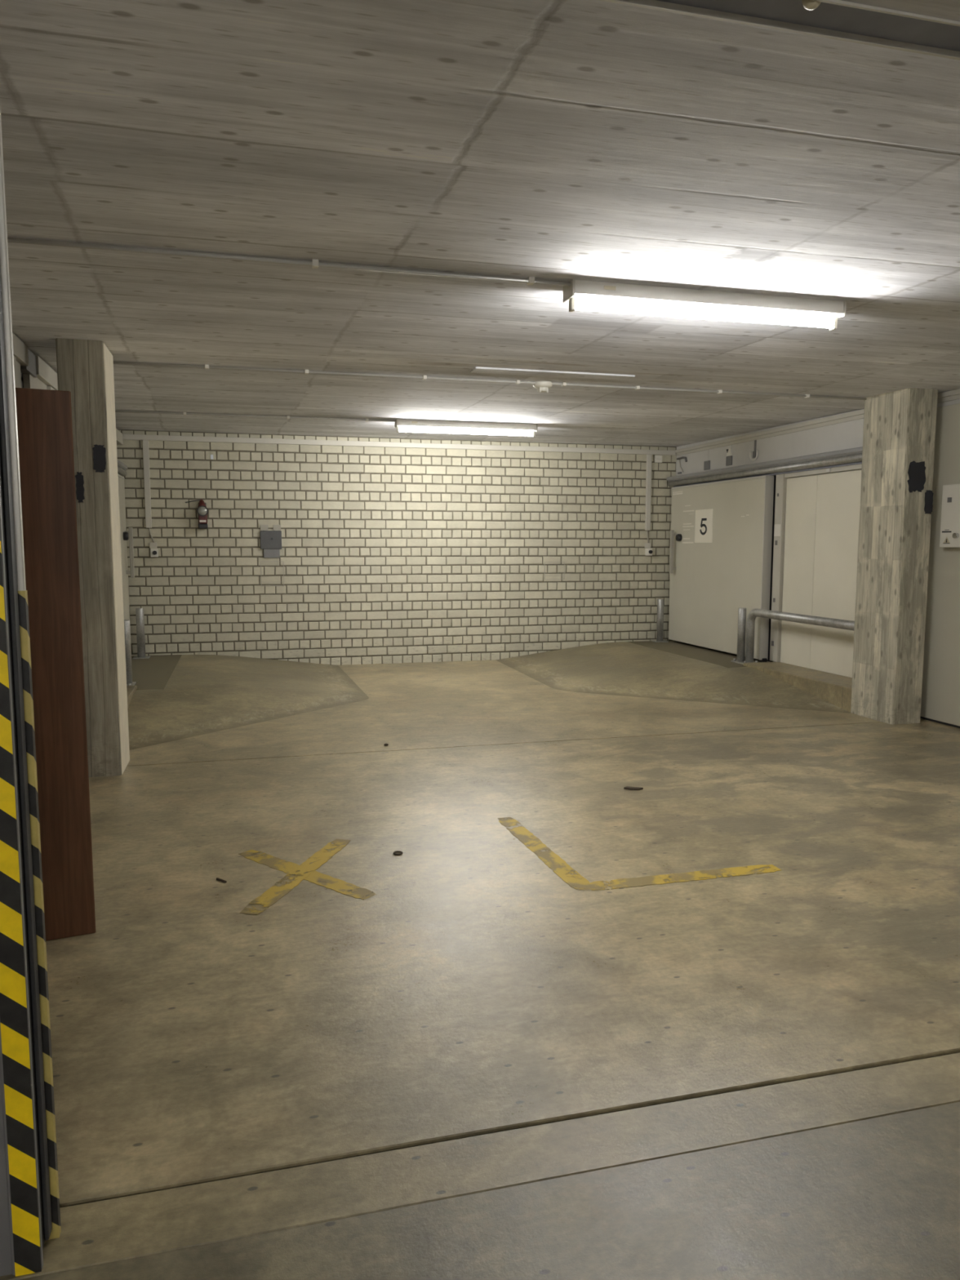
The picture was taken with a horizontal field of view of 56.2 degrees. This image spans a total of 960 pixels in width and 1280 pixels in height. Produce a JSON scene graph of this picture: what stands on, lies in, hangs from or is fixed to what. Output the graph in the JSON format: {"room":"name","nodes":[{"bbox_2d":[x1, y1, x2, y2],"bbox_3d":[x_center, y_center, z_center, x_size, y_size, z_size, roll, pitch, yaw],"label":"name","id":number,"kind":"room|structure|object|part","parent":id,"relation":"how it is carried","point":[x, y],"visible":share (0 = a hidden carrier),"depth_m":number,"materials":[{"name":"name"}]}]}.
{"room":"parking garage","nodes":[
{"label":"parking garage","id":0,"kind":"room"},
{"bbox_2d":[0,1073,12,1276],"bbox_3d":[-3.648,-0.077,1.078,5.500,3.150,0.125,-2,6,-15],"label":"wall","id":1,"kind":"structure","parent":0,"point":[6,1267],"depth_m":1.86,"materials":[{"name":"grey paint"}]},
{"bbox_2d":[116,429,676,665],"bbox_3d":[-0.723,-1.140,11.509,7.540,3.250,0.211,-2,6,-15],"label":"wall","id":2,"kind":"structure","parent":0,"point":[389,555],"depth_m":11.30,"materials":[{"name":"white brick"}]},
{"bbox_2d":[142,440,151,528],"bbox_3d":[-3.878,-1.815,10.471,0.064,1.008,0.040,-2,6,-15],"label":"cable trunking","id":3,"kind":"object","parent":2,"relation":"attached to","point":[145,442],"visible":1,"depth_m":10.45,"materials":[{"name":"grey plastic"}]},
{"bbox_2d":[148,528,158,556],"bbox_3d":[-3.832,-1.149,10.529,0.098,0.351,0.089,-2,6,-15],"label":"switch","id":4,"kind":"object","parent":2,"relation":"attached to","point":[153,546],"visible":1,"depth_m":10.53,"materials":[{"name":"white plastic"}]},
{"bbox_2d":[185,498,208,528],"bbox_3d":[-3.337,-1.487,10.588,0.260,0.348,0.160,-2,6,-15],"label":"fire extinguisher","id":5,"kind":"object","parent":2,"relation":"attached to","point":[202,511],"visible":1,"depth_m":10.58,"materials":[{"name":"red metal"}]},
{"bbox_2d":[259,524,281,557],"bbox_3d":[-2.534,-1.196,10.897,0.254,0.400,0.040,-2,6,-15],"label":"meter box","id":6,"kind":"object","parent":2,"relation":"attached to","point":[270,540],"visible":1,"depth_m":10.89,"materials":[{"name":"grey metal"}]},
{"bbox_2d":[260,561,284,586],"bbox_3d":[-2.531,-0.805,10.956,0.275,0.300,0.009,-2,6,-15],"label":"sign outline","id":7,"kind":"object","parent":2,"relation":"attached to","point":[260,562],"visible":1,"depth_m":10.96},
{"bbox_2d":[122,434,675,455],"bbox_3d":[-0.792,-2.430,11.225,7.090,0.060,0.044,-2,6,-15],"label":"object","id":8,"kind":"object","parent":2,"relation":"attached to","point":[126,437],"visible":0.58,"depth_m":11.11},
{"bbox_2d":[644,530,652,555],"bbox_3d":[2.282,-1.316,12.139,0.090,0.351,0.089,-2,6,-15],"label":"switch","id":9,"kind":"object","parent":2,"relation":"attached to","point":[648,551],"visible":1,"depth_m":12.15,"materials":[{"name":"white plastic"}]},
{"bbox_2d":[644,454,652,530],"bbox_3d":[2.266,-1.983,12.089,0.064,1.008,0.040,-2,6,-15],"label":"cable trunking","id":10,"kind":"object","parent":2,"relation":"attached to","point":[649,457],"visible":1,"depth_m":12.07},
{"bbox_2d":[654,455,662,462],"bbox_3d":[2.397,-2.433,12.075,0.100,0.095,0.041,-2,6,-15],"label":"box","id":11,"kind":"object","parent":2,"relation":"attached to","point":[658,459],"visible":1,"depth_m":12.06,"materials":[{"name":"white plastic"}]},
{"bbox_2d":[0,660,959,1279],"bbox_3d":[0.503,1.186,4.105,15.000,0.200,15.390,-2,6,-15],"label":"floor","id":12,"kind":"structure","parent":0,"point":[480,1064],"depth_m":2.98,"materials":[{"name":"concrete"}]},
{"bbox_2d":[0,106,61,1276],"bbox_3d":[-0.951,-0.044,1.790,0.074,2.735,0.123,-2,6,-15],"label":"door frame","id":13,"kind":"structure","parent":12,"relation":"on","point":[26,1072],"depth_m":1.82,"materials":[{"name":"grey paint"}]},
{"bbox_2d":[15,387,95,940],"bbox_3d":[-1.793,0.128,3.296,0.622,2.072,0.036,-3,7,-24],"label":"wooden door","id":14,"kind":"structure","parent":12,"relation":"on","point":[44,416],"depth_m":3.36,"materials":[{"name":"brown wood"}]},
{"bbox_2d":[55,337,129,777],"bbox_3d":[-2.543,-0.519,5.929,0.283,2.798,0.439,-2,6,-15],"label":"concrete pillar","id":15,"kind":"structure","parent":12,"relation":"on","point":[85,367],"depth_m":5.75,"materials":[{"name":"rough board-marked grey concrete"}]},
{"bbox_2d":[216,877,226,882],"bbox_3d":[-1.167,1.084,4.056,0.063,0.012,0.010,4,7,35],"label":"twig","id":16,"kind":"object","parent":12,"relation":"on","point":[217,878],"visible":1,"depth_m":4.05,"materials":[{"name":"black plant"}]},
{"bbox_2d":[126,654,368,750],"bbox_3d":[-2.343,0.489,8.718,2.681,0.242,4.659,-2,6,-15],"label":"floor","id":17,"kind":"structure","parent":12,"relation":"on","point":[173,697],"depth_m":8.49,"materials":[{"name":"concrete"}]},
{"bbox_2d":[124,619,136,685],"bbox_3d":[-3.066,0.232,7.349,0.200,0.622,2.410,-2,6,-15],"label":"guard rail","id":18,"kind":"object","parent":17,"relation":"on","point":[126,622],"visible":0.09,"depth_m":8.39,"materials":[{"name":"metal"}]},
{"bbox_3d":[-3.315,0.118,8.420,0.088,0.611,0.088,-2,6,-15],"label":"short post","id":19,"kind":"part","parent":18,"relation":"part of","materials":[{"name":"metal"}]},
{"bbox_2d":[132,608,150,658],"bbox_3d":[-3.945,-0.076,10.448,0.180,0.592,0.160,-2,6,-15],"label":"bollard","id":20,"kind":"object","parent":17,"relation":"on","point":[139,611],"visible":1,"depth_m":10.41,"materials":[{"name":"silver metal"}]},
{"bbox_3d":[-3.945,-0.077,10.448,0.088,0.590,0.088,-2,6,-15],"label":"post","id":21,"kind":"part","parent":20,"relation":"part of","materials":[{"name":"metal"}]},
{"bbox_3d":[-3.946,0.208,10.478,0.180,0.020,0.160,-2,6,-15],"label":"plate","id":22,"kind":"part","parent":20,"relation":"part of","materials":[{"name":"metal"}]},
{"bbox_2d":[239,839,376,915],"bbox_3d":[-0.820,1.077,4.162,0.582,0.002,0.878,-2,6,-15],"label":"floor marking","id":23,"kind":"object","parent":12,"relation":"on","point":[274,893],"depth_m":4.10,"materials":[{"name":"yellow paint"}]},
{"bbox_2d":[393,850,402,855],"bbox_3d":[-0.403,1.047,4.418,0.048,0.008,0.048,-2,6,-15],"label":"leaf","id":24,"kind":"object","parent":12,"relation":"on","point":[394,852],"visible":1,"depth_m":4.41,"materials":[{"name":"black metal"}]},
{"bbox_2d":[623,786,643,790],"bbox_3d":[0.952,0.922,5.577,0.115,0.012,0.039,2,6,16],"label":"dry leaf","id":25,"kind":"object","parent":12,"relation":"on","point":[628,788],"visible":1,"depth_m":5.57,"materials":[{"name":"brown plant"}]},
{"bbox_2d":[497,817,781,890],"bbox_3d":[0.749,1.033,4.585,1.073,0.002,1.126,-2,6,-15],"label":"floor marking","id":26,"kind":"object","parent":12,"relation":"on","point":[553,861],"depth_m":4.16,"materials":[{"name":"yellow paint"}]},
{"bbox_2d":[495,640,852,713],"bbox_3d":[1.938,0.363,9.923,2.681,0.242,4.509,-2,6,-15],"label":"floor","id":27,"kind":"structure","parent":12,"relation":"on","point":[672,669],"depth_m":9.50,"materials":[{"name":"concrete"}]},
{"bbox_2d":[651,599,668,642],"bbox_3d":[2.449,-0.261,12.214,0.180,0.592,0.160,-2,6,-15],"label":"bollard","id":28,"kind":"object","parent":27,"relation":"on","point":[660,629],"visible":0.99,"depth_m":12.18,"materials":[{"name":"silver metal"}]},
{"bbox_3d":[2.449,-0.262,12.213,0.088,0.590,0.088,-2,6,-15],"label":"post","id":29,"kind":"part","parent":28,"relation":"part of","materials":[{"name":"metal"}]},
{"bbox_3d":[2.449,0.024,12.244,0.180,0.020,0.160,-2,6,-15],"label":"plate","id":30,"kind":"part","parent":28,"relation":"part of","materials":[{"name":"metal"}]},
{"bbox_2d":[730,608,854,664],"bbox_3d":[3.216,0.047,9.126,0.200,0.622,2.170,-2,6,-15],"label":"guard rail","id":31,"kind":"object","parent":27,"relation":"on","point":[743,652],"visible":0.91,"depth_m":9.85,"materials":[{"name":"metal"}]},
{"bbox_3d":[2.930,-0.053,10.065,0.088,0.611,0.088,-2,6,-15],"label":"short post","id":32,"kind":"part","parent":31,"relation":"part of","materials":[{"name":"metal"}]},
{"bbox_3d":[2.974,0.250,10.067,0.200,0.017,0.280,-2,6,-15],"label":"plate","id":33,"kind":"part","parent":31,"relation":"part of","materials":[{"name":"metal"}]},
{"bbox_2d":[850,387,937,724],"bbox_3d":[3.552,-0.709,7.740,0.290,2.800,0.559,-2,6,-15],"label":"concrete pillar","id":34,"kind":"structure","parent":12,"relation":"on","point":[899,432],"depth_m":7.57,"materials":[{"name":"grey concrete"}]},
{"bbox_2d":[0,0,959,446],"bbox_3d":[0.470,-2.121,6.875,7.540,0.312,9.368,-2,6,-15],"label":"ceiling","id":35,"kind":"structure","parent":0,"point":[563,140],"depth_m":3.30,"materials":[{"name":"concrete"}]},
{"bbox_2d":[115,409,395,422],"bbox_3d":[-2.285,-2.254,9.034,2.900,0.032,0.040,-2,6,-15],"label":"conduit","id":36,"kind":"object","parent":35,"relation":"attached to","point":[116,411],"visible":0.98,"depth_m":9.03,"materials":[{"name":"grey plastic"}]},
{"bbox_2d":[7,236,570,286],"bbox_3d":[-0.948,-1.656,3.909,2.845,0.032,0.040,-2,6,-15],"label":"conduit","id":37,"kind":"object","parent":35,"relation":"attached to","point":[314,264],"visible":1,"depth_m":3.92,"materials":[{"name":"grey plastic"}]},
{"bbox_2d":[394,418,537,437],"bbox_3d":[-0.139,-2.262,9.604,1.540,0.137,0.138,-2,6,-15],"label":"lamp","id":38,"kind":"object","parent":35,"relation":"attached to","point":[532,428],"visible":1,"depth_m":9.55,"materials":[{"name":"white plastic"}]},
{"bbox_2d":[113,360,866,399],"bbox_3d":[0.517,-2.017,7.059,6.500,0.030,0.040,-2,6,-15],"label":"conduit","id":39,"kind":"object","parent":35,"relation":"attached to","point":[206,366],"visible":0.97,"depth_m":6.88,"materials":[{"name":"grey plastic"}]},
{"bbox_2d":[533,380,551,392],"bbox_3d":[0.493,-1.990,7.076,0.149,0.089,0.149,-2,6,-15],"label":"smoke detector","id":40,"kind":"object","parent":39,"relation":"attached to","point":[542,386],"visible":1,"depth_m":7.03,"materials":[{"name":"white plastic"}]},
{"bbox_2d":[470,366,635,380],"bbox_3d":[0.547,-1.982,6.675,1.240,0.023,0.160,-2,6,-15],"label":"strip","id":41,"kind":"object","parent":35,"relation":"attached to","point":[477,369],"visible":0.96,"depth_m":6.65,"materials":[{"name":"plastic"}]},
{"bbox_2d":[562,279,846,330],"bbox_3d":[1.142,-1.667,4.495,1.495,0.137,0.138,-2,6,-15],"label":"lamp","id":42,"kind":"object","parent":35,"relation":"attached to","point":[582,291],"visible":1,"depth_m":4.45,"materials":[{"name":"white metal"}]},
{"bbox_2d":[598,0,959,60],"bbox_3d":[2.053,-1.610,2.408,6.180,0.277,0.132,-2,6,-15],"label":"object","id":43,"kind":"structure","parent":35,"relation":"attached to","point":[837,20],"depth_m":2.11,"materials":[{"name":"grey metal"}]},
{"bbox_2d":[672,399,959,662],"bbox_3d":[3.943,-0.800,7.887,0.220,3.150,9.230,-2,6,-15],"label":"wall","id":44,"kind":"structure","parent":0,"point":[849,434],"depth_m":9.76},
{"bbox_2d":[676,456,687,474],"bbox_3d":[2.693,-2.334,11.983,0.029,0.219,0.262,-2,6,-15],"label":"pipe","id":45,"kind":"object","parent":44,"relation":"attached to","point":[682,457],"visible":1,"depth_m":11.99,"materials":[{"name":"grey metal"}]},
{"bbox_2d":[703,449,710,470],"bbox_3d":[2.869,-2.277,11.350,0.014,0.250,0.140,-2,6,-15],"label":"tag","id":46,"kind":"object","parent":44,"relation":"attached to","point":[706,464],"visible":1,"depth_m":11.34,"materials":[{"name":"grey metal"}]},
{"bbox_3d":[2.869,-2.207,11.358,0.014,0.110,0.140,-2,6,-15],"label":"plate","id":47,"kind":"part","parent":46,"relation":"part of","materials":[{"name":"grey metal"}]},
{"bbox_2d":[725,444,732,466],"bbox_3d":[3.004,-2.232,10.834,0.019,0.250,0.130,-2,6,-15],"label":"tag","id":48,"kind":"object","parent":44,"relation":"attached to","point":[728,459],"visible":1,"depth_m":10.82,"materials":[{"name":"white plastic"}]},
{"bbox_3d":[3.006,-2.162,10.842,0.014,0.110,0.130,-2,6,-15],"label":"plate","id":49,"kind":"part","parent":48,"relation":"part of","materials":[{"name":"grey metal"}]},
{"bbox_2d":[749,440,758,461],"bbox_3d":[3.143,-2.172,10.305,0.023,0.236,0.162,-2,6,-15],"label":"hook","id":50,"kind":"object","parent":44,"relation":"attached to","point":[755,454],"visible":1,"depth_m":10.30,"materials":[{"name":"metal"}]},
{"bbox_2d":[666,446,862,662],"bbox_3d":[3.110,-0.870,10.187,0.215,2.230,4.270,-2,6,-15],"label":"door","id":51,"kind":"structure","parent":44,"relation":"in","point":[708,582],"depth_m":10.73,"materials":[{"name":"white metal"}]},
{"bbox_3d":[2.616,-1.348,11.829,0.050,0.095,0.095,-2,6,-15],"label":"knob","id":52,"kind":"part","parent":51,"relation":"part of","materials":[{"name":"black plastic"}]},
{"bbox_2d":[694,508,713,542],"bbox_3d":[2.795,-1.423,11.229,0.006,0.412,0.440,-2,6,-15],"label":"number sign","id":53,"kind":"object","parent":51,"relation":"attached to","point":[704,517],"visible":1,"depth_m":11.22,"materials":[{"name":"beige paper"}]},
{"bbox_3d":[3.137,-1.907,10.082,0.162,0.145,4.270,-2,6,-15],"label":"sliding door rail","id":54,"kind":"part","parent":51,"relation":"part of","materials":[{"name":"grey metal"}]},
{"bbox_2d":[767,475,776,662],"bbox_3d":[2.991,-0.898,11.059,0.015,2.070,2.285,-2,6,-15],"label":"trim","id":55,"kind":"structure","parent":44,"relation":"attached to","point":[775,476],"depth_m":10.02,"materials":[{"name":"metal"}]},
{"bbox_2d":[773,524,780,536],"bbox_3d":[3.256,-1.199,9.831,0.011,0.130,0.120,-2,6,-15],"label":"latch plate","id":56,"kind":"object","parent":44,"relation":"attached to","point":[777,526],"visible":1,"depth_m":9.82,"materials":[{"name":"white metal"}]},
{"bbox_2d":[769,463,862,662],"bbox_3d":[3.507,-0.694,9.034,0.065,2.055,1.915,-2,6,-15],"label":"trim","id":57,"kind":"structure","parent":44,"relation":"attached to","point":[781,479],"depth_m":9.82,"materials":[{"name":"white metal"}]},
{"bbox_2d":[675,388,959,456],"bbox_3d":[3.817,-2.054,7.745,0.050,0.075,9.158,-2,6,-15],"label":"trim","id":58,"kind":"structure","parent":44,"relation":"attached to","point":[951,395],"depth_m":9.55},
{"bbox_2d":[780,470,861,677],"bbox_3d":[3.544,-0.658,8.954,0.035,1.990,1.735,-2,6,-15],"label":"door","id":59,"kind":"structure","parent":44,"relation":"attached to","point":[822,514],"depth_m":9.14,"materials":[{"name":"white metal"}]},
{"bbox_2d":[826,467,831,472],"bbox_3d":[3.472,-1.691,8.952,0.015,0.040,0.060,-2,6,-15],"label":"latch plate","id":60,"kind":"object","parent":44,"relation":"attached to","point":[828,469],"visible":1,"depth_m":8.94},
{"bbox_2d":[920,715,959,728],"bbox_3d":[4.291,0.846,6.279,0.028,0.020,3.700,-2,6,-15],"label":"baseboard","id":61,"kind":"structure","parent":44,"relation":"attached to","point":[922,717],"depth_m":7.64,"materials":[{"name":"rubber"}]},
{"bbox_2d":[920,403,959,726],"bbox_3d":[4.288,-0.477,6.136,0.040,2.640,3.700,-2,6,-15],"label":"door","id":62,"kind":"structure","parent":44,"relation":"attached to","point":[940,688],"depth_m":7.56,"materials":[{"name":"white metal"}]},
{"bbox_2d":[939,484,959,547],"bbox_3d":[3.941,-0.987,7.092,0.131,0.510,0.720,-2,6,-15],"label":"panel","id":63,"kind":"object","parent":44,"relation":"attached to","point":[950,509],"visible":1,"depth_m":7.32,"materials":[{"name":"white metal"}]},
{"bbox_2d":[840,0,959,22],"bbox_3d":[1.721,-1.301,-0.777,15.000,0.315,5.893,-2,6,-15],"label":"ceiling","id":64,"kind":"structure","parent":0,"point":[943,9],"depth_m":2.05,"materials":[{"name":"concrete"}]},
{"bbox_3d":[-3.172,-0.605,6.014,0.220,3.150,9.230,-2,6,-15],"label":"wall","id":65,"kind":"structure","parent":0,"visible":0},
{"bbox_2d":[21,373,23,387],"bbox_3d":[-2.989,-0.436,5.894,0.055,2.640,0.250,-2,6,-15],"label":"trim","id":66,"kind":"structure","parent":65,"relation":"attached to","point":[22,383],"depth_m":5.86,"materials":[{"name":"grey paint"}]},
{"bbox_2d":[20,348,36,377],"bbox_3d":[-2.985,-1.810,5.847,0.120,0.142,0.300,-2,6,-15],"label":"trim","id":67,"kind":"structure","parent":65,"relation":"attached to","point":[31,369],"depth_m":5.86,"materials":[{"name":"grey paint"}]},
{"bbox_2d":[16,360,47,389],"bbox_3d":[-2.741,-0.351,5.111,0.060,2.638,3.300,-2,6,-15],"label":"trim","id":68,"kind":"structure","parent":65,"relation":"attached to","point":[29,382],"depth_m":5.90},
{"bbox_2d":[13,355,54,390],"bbox_3d":[-2.947,-0.429,5.854,0.125,2.635,1.750,-2,6,-15],"label":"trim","id":69,"kind":"structure","parent":65,"relation":"attached to","point":[50,388],"depth_m":5.43,"materials":[{"name":"grey metal"}]},
{"bbox_2d":[12,332,123,444],"bbox_3d":[-3.242,-1.887,6.842,0.135,0.205,7.200,-2,6,-15],"label":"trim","id":70,"kind":"structure","parent":65,"relation":"attached to","point":[46,374],"depth_m":6.07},
{"bbox_2d":[117,459,134,647],"bbox_3d":[-3.574,-0.687,8.427,0.215,2.230,4.270,-2,6,-15],"label":"door","id":71,"kind":"structure","parent":65,"relation":"in","point":[125,535],"depth_m":10.13,"materials":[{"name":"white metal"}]},
{"bbox_3d":[-3.599,-1.723,8.309,0.162,0.145,4.270,-2,6,-15],"label":"sliding door rail","id":72,"kind":"part","parent":71,"relation":"part of","materials":[{"name":"grey metal"}]},
{"bbox_3d":[-3.599,-1.764,8.305,0.162,0.063,4.270,-2,6,-15],"label":"rail","id":73,"kind":"part","parent":71,"relation":"part of","materials":[{"name":"grey metal"}]},
{"bbox_3d":[-3.977,-1.167,10.094,0.050,0.095,0.095,-2,6,-15],"label":"knob","id":74,"kind":"part","parent":71,"relation":"part of","materials":[{"name":"black plastic"}]}
]}

